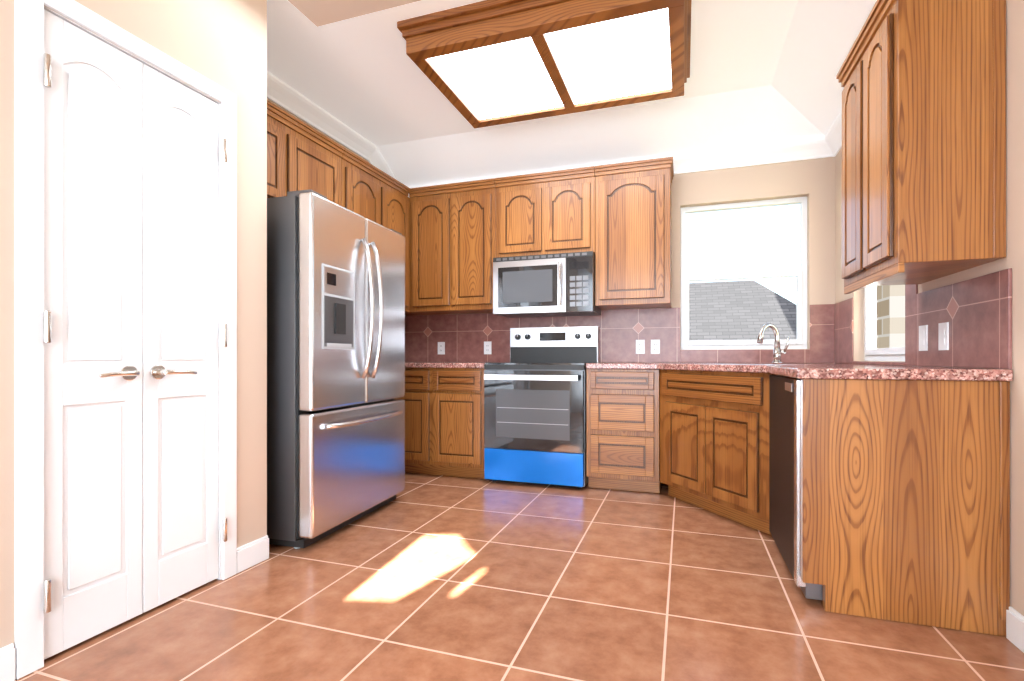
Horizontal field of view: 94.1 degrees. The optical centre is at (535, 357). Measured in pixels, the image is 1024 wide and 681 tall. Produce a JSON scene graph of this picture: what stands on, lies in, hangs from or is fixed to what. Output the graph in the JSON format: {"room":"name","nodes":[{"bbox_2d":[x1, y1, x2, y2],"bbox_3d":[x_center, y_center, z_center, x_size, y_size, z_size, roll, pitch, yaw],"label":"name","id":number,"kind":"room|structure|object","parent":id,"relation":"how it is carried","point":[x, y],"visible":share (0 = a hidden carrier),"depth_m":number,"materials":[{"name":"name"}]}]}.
{"room":"kitchen","nodes":[
{"label":"kitchen","id":0,"kind":"room"},
{"bbox_2d":[0,0,271,647],"bbox_3d":[-1.828,-0.546,0.721,0.120,3.000,3.285,0,0,17],"label":"wall","id":1,"kind":"structure","parent":0,"point":[222,42],"depth_m":2.10,"materials":[{"name":"beige paint"}]},
{"bbox_2d":[0,643,15,680],"bbox_3d":[-1.897,0.898,0.276,0.015,0.109,2.375,0,0,17],"label":"baseboard","id":2,"kind":"structure","parent":1,"relation":"attached to","point":[7,653],"depth_m":1.39,"materials":[{"name":"white wood"}]},
{"bbox_2d":[44,9,142,659],"bbox_3d":[-1.481,-0.073,1.609,0.095,2.030,0.299,0,0,17],"label":"pantry door","id":3,"kind":"structure","parent":1,"relation":"in","point":[93,336],"depth_m":1.60,"materials":[{"name":"white painted wood"},{"name":"brushed nickel"}]},
{"bbox_2d":[14,0,236,678],"bbox_3d":[-1.500,-0.102,1.778,0.156,2.112,0.724,0,0,17],"label":"door frame","id":4,"kind":"structure","parent":1,"relation":"attached to","point":[29,330],"depth_m":1.45,"materials":[{"name":"white wood"}]},
{"bbox_2d":[143,64,226,612],"bbox_3d":[-1.390,-0.073,1.902,0.095,2.030,0.309,0,0,17],"label":"pantry door","id":5,"kind":"structure","parent":1,"relation":"in","point":[180,339],"depth_m":1.88,"materials":[{"name":"white painted wood"},{"name":"brushed nickel"}]},
{"bbox_2d":[272,101,368,161],"bbox_3d":[-2.214,-0.546,2.001,0.120,3.000,5.740,0,0,17],"label":"wall","id":6,"kind":"structure","parent":0,"point":[272,101],"depth_m":3.61,"materials":[{"name":"beige paint"}]},
{"bbox_2d":[267,100,344,205],"bbox_3d":[-1.667,-1.188,2.929,0.365,0.585,1.003,0,0,17],"label":"upper cabinet","id":7,"kind":"object","parent":6,"relation":"attached to","point":[301,155],"visible":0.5,"depth_m":2.97,"materials":[{"name":"brown wood"}]},
{"bbox_2d":[267,71,395,178],"bbox_3d":[-1.639,-1.649,3.485,0.090,0.395,2.105,0,0,17],"label":"crown molding","id":8,"kind":"structure","parent":6,"relation":"attached to","point":[301,106],"depth_m":3.58,"materials":[{"name":"white"}]},
{"bbox_2d":[341,148,425,315],"bbox_3d":[-1.339,-0.944,3.980,0.365,1.075,1.194,0,0,17],"label":"upper cabinet","id":9,"kind":"object","parent":6,"relation":"attached to","point":[369,191],"visible":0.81,"depth_m":3.73,"materials":[{"name":"brown wood"}]},
{"bbox_2d":[288,0,420,26],"bbox_3d":[-0.195,-1.491,0.167,2.588,0.090,3.198,0,0,17],"label":"ceiling","id":10,"kind":"structure","parent":0,"point":[317,13],"depth_m":1.97,"materials":[{"name":"beige paint"}]},
{"bbox_2d":[15,472,1023,680],"bbox_3d":[-0.386,1.004,1.430,4.550,0.100,5.740,0,0,17],"label":"floor","id":11,"kind":"structure","parent":0,"point":[425,577],"depth_m":1.78,"materials":[{"name":"tile"}]},
{"bbox_2d":[267,189,404,548],"bbox_3d":[-1.359,0.061,2.850,0.948,1.785,0.939,0,0,17],"label":"refrigerator","id":12,"kind":"object","parent":11,"relation":"on","point":[335,364],"visible":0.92,"depth_m":2.45,"materials":[{"name":"silver metal"}]},
{"bbox_2d":[395,368,485,478],"bbox_3d":[-0.866,0.515,4.123,1.179,0.873,0.637,0,0,17],"label":"base cabinet","id":13,"kind":"object","parent":11,"relation":"on","point":[444,421],"visible":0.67,"depth_m":3.76,"materials":[{"name":"brown wood"}]},
{"bbox_2d":[405,362,496,367],"bbox_3d":[-0.868,0.059,4.118,1.179,0.039,0.633,0,0,17],"label":"countertop","id":14,"kind":"structure","parent":13,"relation":"on","point":[444,364],"depth_m":3.76,"materials":[{"name":"stone"}]},
{"bbox_2d":[484,326,598,487],"bbox_3d":[0.058,0.346,3.774,0.770,1.215,0.694,0,0,17],"label":"range","id":15,"kind":"object","parent":11,"relation":"on","point":[535,409],"visible":0.9,"depth_m":3.52,"materials":[{"name":"silver metal"}]},
{"bbox_2d":[586,369,660,492],"bbox_3d":[0.697,0.515,3.635,0.508,0.873,0.637,0,0,17],"label":"base cabinet","id":16,"kind":"object","parent":11,"relation":"on","point":[622,429],"visible":0.92,"depth_m":3.34,"materials":[{"name":"brown wood"}]},
{"bbox_2d":[660,369,775,534],"bbox_3d":[1.426,0.515,3.065,1.218,0.872,1.290,0,0,17],"label":"base cabinet","id":17,"kind":"object","parent":11,"relation":"on","point":[714,441],"visible":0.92,"depth_m":2.51,"materials":[{"name":"brown wood"}]},
{"bbox_2d":[586,363,1012,380],"bbox_3d":[1.076,0.059,2.803,1.729,0.039,1.983,0,0,17],"label":"countertop","id":18,"kind":"structure","parent":17,"relation":"on","point":[836,371],"depth_m":1.78,"materials":[{"name":"stone"}]},
{"bbox_2d":[728,364,781,364],"bbox_3d":[1.310,0.054,2.996,0.410,0.027,0.710,0,0,-25],"label":"sink","id":19,"kind":"object","parent":18,"relation":"in","point":[754,364],"visible":0.1,"depth_m":3.03,"materials":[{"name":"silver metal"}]},
{"bbox_2d":[757,323,789,363],"bbox_3d":[1.534,-0.095,3.087,0.200,0.265,0.156,0,0,17],"label":"faucet","id":20,"kind":"object","parent":18,"relation":"on","point":[777,352],"visible":1,"depth_m":3.10,"materials":[{"name":"silver metal"}]},
{"bbox_2d":[769,375,822,599],"bbox_3d":[1.396,0.520,2.065,0.602,0.868,0.625,0,0,17],"label":"dishwasher","id":21,"kind":"object","parent":11,"relation":"on","point":[785,461],"visible":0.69,"depth_m":2.02,"materials":[{"name":"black metal"}]},
{"bbox_2d":[801,379,1009,636],"bbox_3d":[1.414,0.515,2.035,0.626,0.873,0.680,0,0,17],"label":"cabinet end panel","id":22,"kind":"object","parent":11,"relation":"on","point":[905,501],"visible":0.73,"depth_m":1.71,"materials":[{"name":"brown wood"}]},
{"bbox_2d":[267,0,876,187],"bbox_3d":[-0.386,-1.772,1.430,3.770,0.449,5.560,0,0,17],"label":"ceiling","id":23,"kind":"structure","parent":0,"point":[763,72],"depth_m":3.30,"materials":[{"name":"white paint"}]},
{"bbox_2d":[397,0,691,128],"bbox_3d":[0.118,-1.763,2.844,1.540,0.164,0.970,0,0,17],"label":"ceiling light","id":24,"kind":"object","parent":23,"relation":"attached to","point":[484,63],"visible":1,"depth_m":2.66,"materials":[{"name":"brown wood"}]},
{"bbox_2d":[412,157,827,362],"bbox_3d":[0.457,-0.546,4.111,3.660,3.000,0.120,0,0,17],"label":"wall","id":25,"kind":"structure","parent":0,"point":[801,178],"depth_m":3.63,"materials":[{"name":"beige paint"}]},
{"bbox_2d":[409,178,495,314],"bbox_3d":[-0.675,-0.944,4.213,0.813,1.075,0.355,0,0,17],"label":"upper cabinet","id":26,"kind":"object","parent":25,"relation":"attached to","point":[452,240],"visible":0.92,"depth_m":4.06,"materials":[{"name":"brown wood"}]},
{"bbox_2d":[495,166,594,257],"bbox_3d":[0.111,-1.151,3.967,0.827,0.660,0.355,0,0,17],"label":"upper cabinet","id":27,"kind":"object","parent":25,"relation":"attached to","point":[551,212],"visible":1,"depth_m":3.80,"materials":[{"name":"brown wood"}]},
{"bbox_2d":[493,251,600,317],"bbox_3d":[0.094,-0.587,3.916,0.821,0.458,0.441,0,0,17],"label":"microwave","id":28,"kind":"object","parent":27,"relation":"attached to","point":[553,285],"visible":1,"depth_m":3.75,"materials":[{"name":"silver metal"}]},
{"bbox_2d":[405,304,833,362],"bbox_3d":[0.441,-0.183,4.077,3.702,0.442,0.064,0,0,17],"label":"tile backsplash","id":29,"kind":"structure","parent":25,"relation":"attached to","point":[464,337],"depth_m":3.98,"materials":[{"name":"tile"}]},
{"bbox_2d":[438,342,444,353],"bbox_3d":[-0.882,-0.091,4.452,0.072,0.116,0.008,0,0,17],"label":"electrical outlet plate","id":30,"kind":"object","parent":29,"relation":"attached to","point":[441,345],"depth_m":4.45,"materials":[{"name":"white plastic"}]},
{"bbox_2d":[484,341,491,353],"bbox_3d":[-0.434,-0.091,4.312,0.072,0.116,0.008,0,0,17],"label":"electrical outlet plate","id":31,"kind":"object","parent":29,"relation":"attached to","point":[488,344],"depth_m":4.31,"materials":[{"name":"white plastic"}]},
{"bbox_2d":[636,340,644,353],"bbox_3d":[0.860,-0.091,3.908,0.072,0.116,0.008,0,0,17],"label":"electrical outlet plate","id":32,"kind":"object","parent":29,"relation":"attached to","point":[640,344],"depth_m":3.91,"materials":[{"name":"white plastic"}]},
{"bbox_2d":[651,340,659,353],"bbox_3d":[0.974,-0.091,3.872,0.072,0.116,0.008,0,0,17],"label":"electrical outlet plate","id":33,"kind":"object","parent":29,"relation":"attached to","point":[655,344],"depth_m":3.87,"materials":[{"name":"white plastic"}]},
{"bbox_2d":[407,137,835,197],"bbox_3d":[0.420,-1.524,4.011,3.710,0.145,0.091,0,0,17],"label":"crown molding","id":34,"kind":"structure","parent":25,"relation":"attached to","point":[806,149],"depth_m":3.64,"materials":[{"name":"white"}]},
{"bbox_2d":[595,157,673,309],"bbox_3d":[0.785,-0.944,3.756,0.581,1.075,0.355,0,0,17],"label":"upper cabinet","id":35,"kind":"object","parent":25,"relation":"attached to","point":[633,235],"visible":1,"depth_m":3.60,"materials":[{"name":"brown wood"}]},
{"bbox_2d":[680,196,806,349],"bbox_3d":[1.626,-0.646,3.764,0.920,1.160,0.075,0,0,17],"label":"window","id":36,"kind":"structure","parent":25,"relation":"in","point":[798,342],"depth_m":3.73,"materials":[{"name":"white plastic"}]},
{"bbox_2d":[828,0,1023,615],"bbox_3d":[1.432,-0.546,0.862,0.140,3.000,5.740,0,0,17],"label":"wall","id":37,"kind":"structure","parent":0,"point":[1014,259],"depth_m":1.61,"materials":[{"name":"beige paint"}]},
{"bbox_2d":[823,111,841,154],"bbox_3d":[1.801,-1.538,2.365,0.090,0.115,2.190,0,0,17],"label":"crown molding","id":38,"kind":"structure","parent":37,"relation":"attached to","point":[832,142],"depth_m":3.35,"materials":[{"name":"white paint"}]},
{"bbox_2d":[865,286,904,361],"bbox_3d":[2.047,-0.589,2.724,0.067,1.215,0.780,0,0,17],"label":"window","id":39,"kind":"structure","parent":37,"relation":"in","point":[872,353],"depth_m":3.03,"materials":[{"name":"white plastic"}]},
{"bbox_2d":[836,0,1005,293],"bbox_3d":[1.550,-0.854,1.988,0.341,1.085,0.660,0,0,17],"label":"upper cabinet","id":40,"kind":"object","parent":37,"relation":"attached to","point":[923,83],"visible":1,"depth_m":1.72,"materials":[{"name":"brown wood"}]},
{"bbox_2d":[834,268,1011,368],"bbox_3d":[1.928,-0.179,2.544,0.066,0.434,1.971,0,0,17],"label":"tile backsplash","id":41,"kind":"structure","parent":37,"relation":"attached to","point":[976,313],"depth_m":1.91,"materials":[{"name":"tile"}]},
{"bbox_2d":[919,325,927,350],"bbox_3d":[1.780,-0.091,2.189,0.007,0.116,0.072,0,0,17],"label":"electrical outlet plate","id":42,"kind":"object","parent":41,"relation":"attached to","point":[923,330],"depth_m":2.18,"materials":[{"name":"white plastic"}]},
{"bbox_2d":[938,322,948,349],"bbox_3d":[1.726,-0.091,2.017,0.007,0.116,0.072,0,0,17],"label":"electrical outlet plate","id":43,"kind":"object","parent":41,"relation":"attached to","point":[943,336],"depth_m":2.01,"materials":[{"name":"white plastic"}]},
{"bbox_2d":[1006,607,1023,652],"bbox_3d":[1.085,0.898,-0.059,0.015,0.109,3.515,0,0,17],"label":"baseboard","id":44,"kind":"structure","parent":37,"relation":"attached to","point":[1014,620],"depth_m":1.58,"materials":[{"name":"white wood"}]},
{"label":"outside","id":45,"kind":"structure","parent":0,"visible":0},
{"bbox_3d":[11.928,1.354,38.180,160.000,0.200,160.000,0,0,17],"label":"ground","id":46,"kind":"structure","parent":45,"visible":0},
{"bbox_2d":[689,280,795,339],"bbox_3d":[-0.824,-0.196,11.782,15.400,2.900,6.000,0,0,17],"label":"neighbor house","id":47,"kind":"structure","parent":46,"relation":"on","point":[738,310],"depth_m":9.11,"materials":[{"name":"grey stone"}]},
{"bbox_2d":[876,285,904,348],"bbox_3d":[4.999,-1.146,4.934,2.400,4.800,0.400,0,0,17],"label":"stone wall","id":48,"kind":"structure","parent":46,"relation":"on","point":[890,316],"depth_m":5.10,"materials":[{"name":"beige"}]}
]}

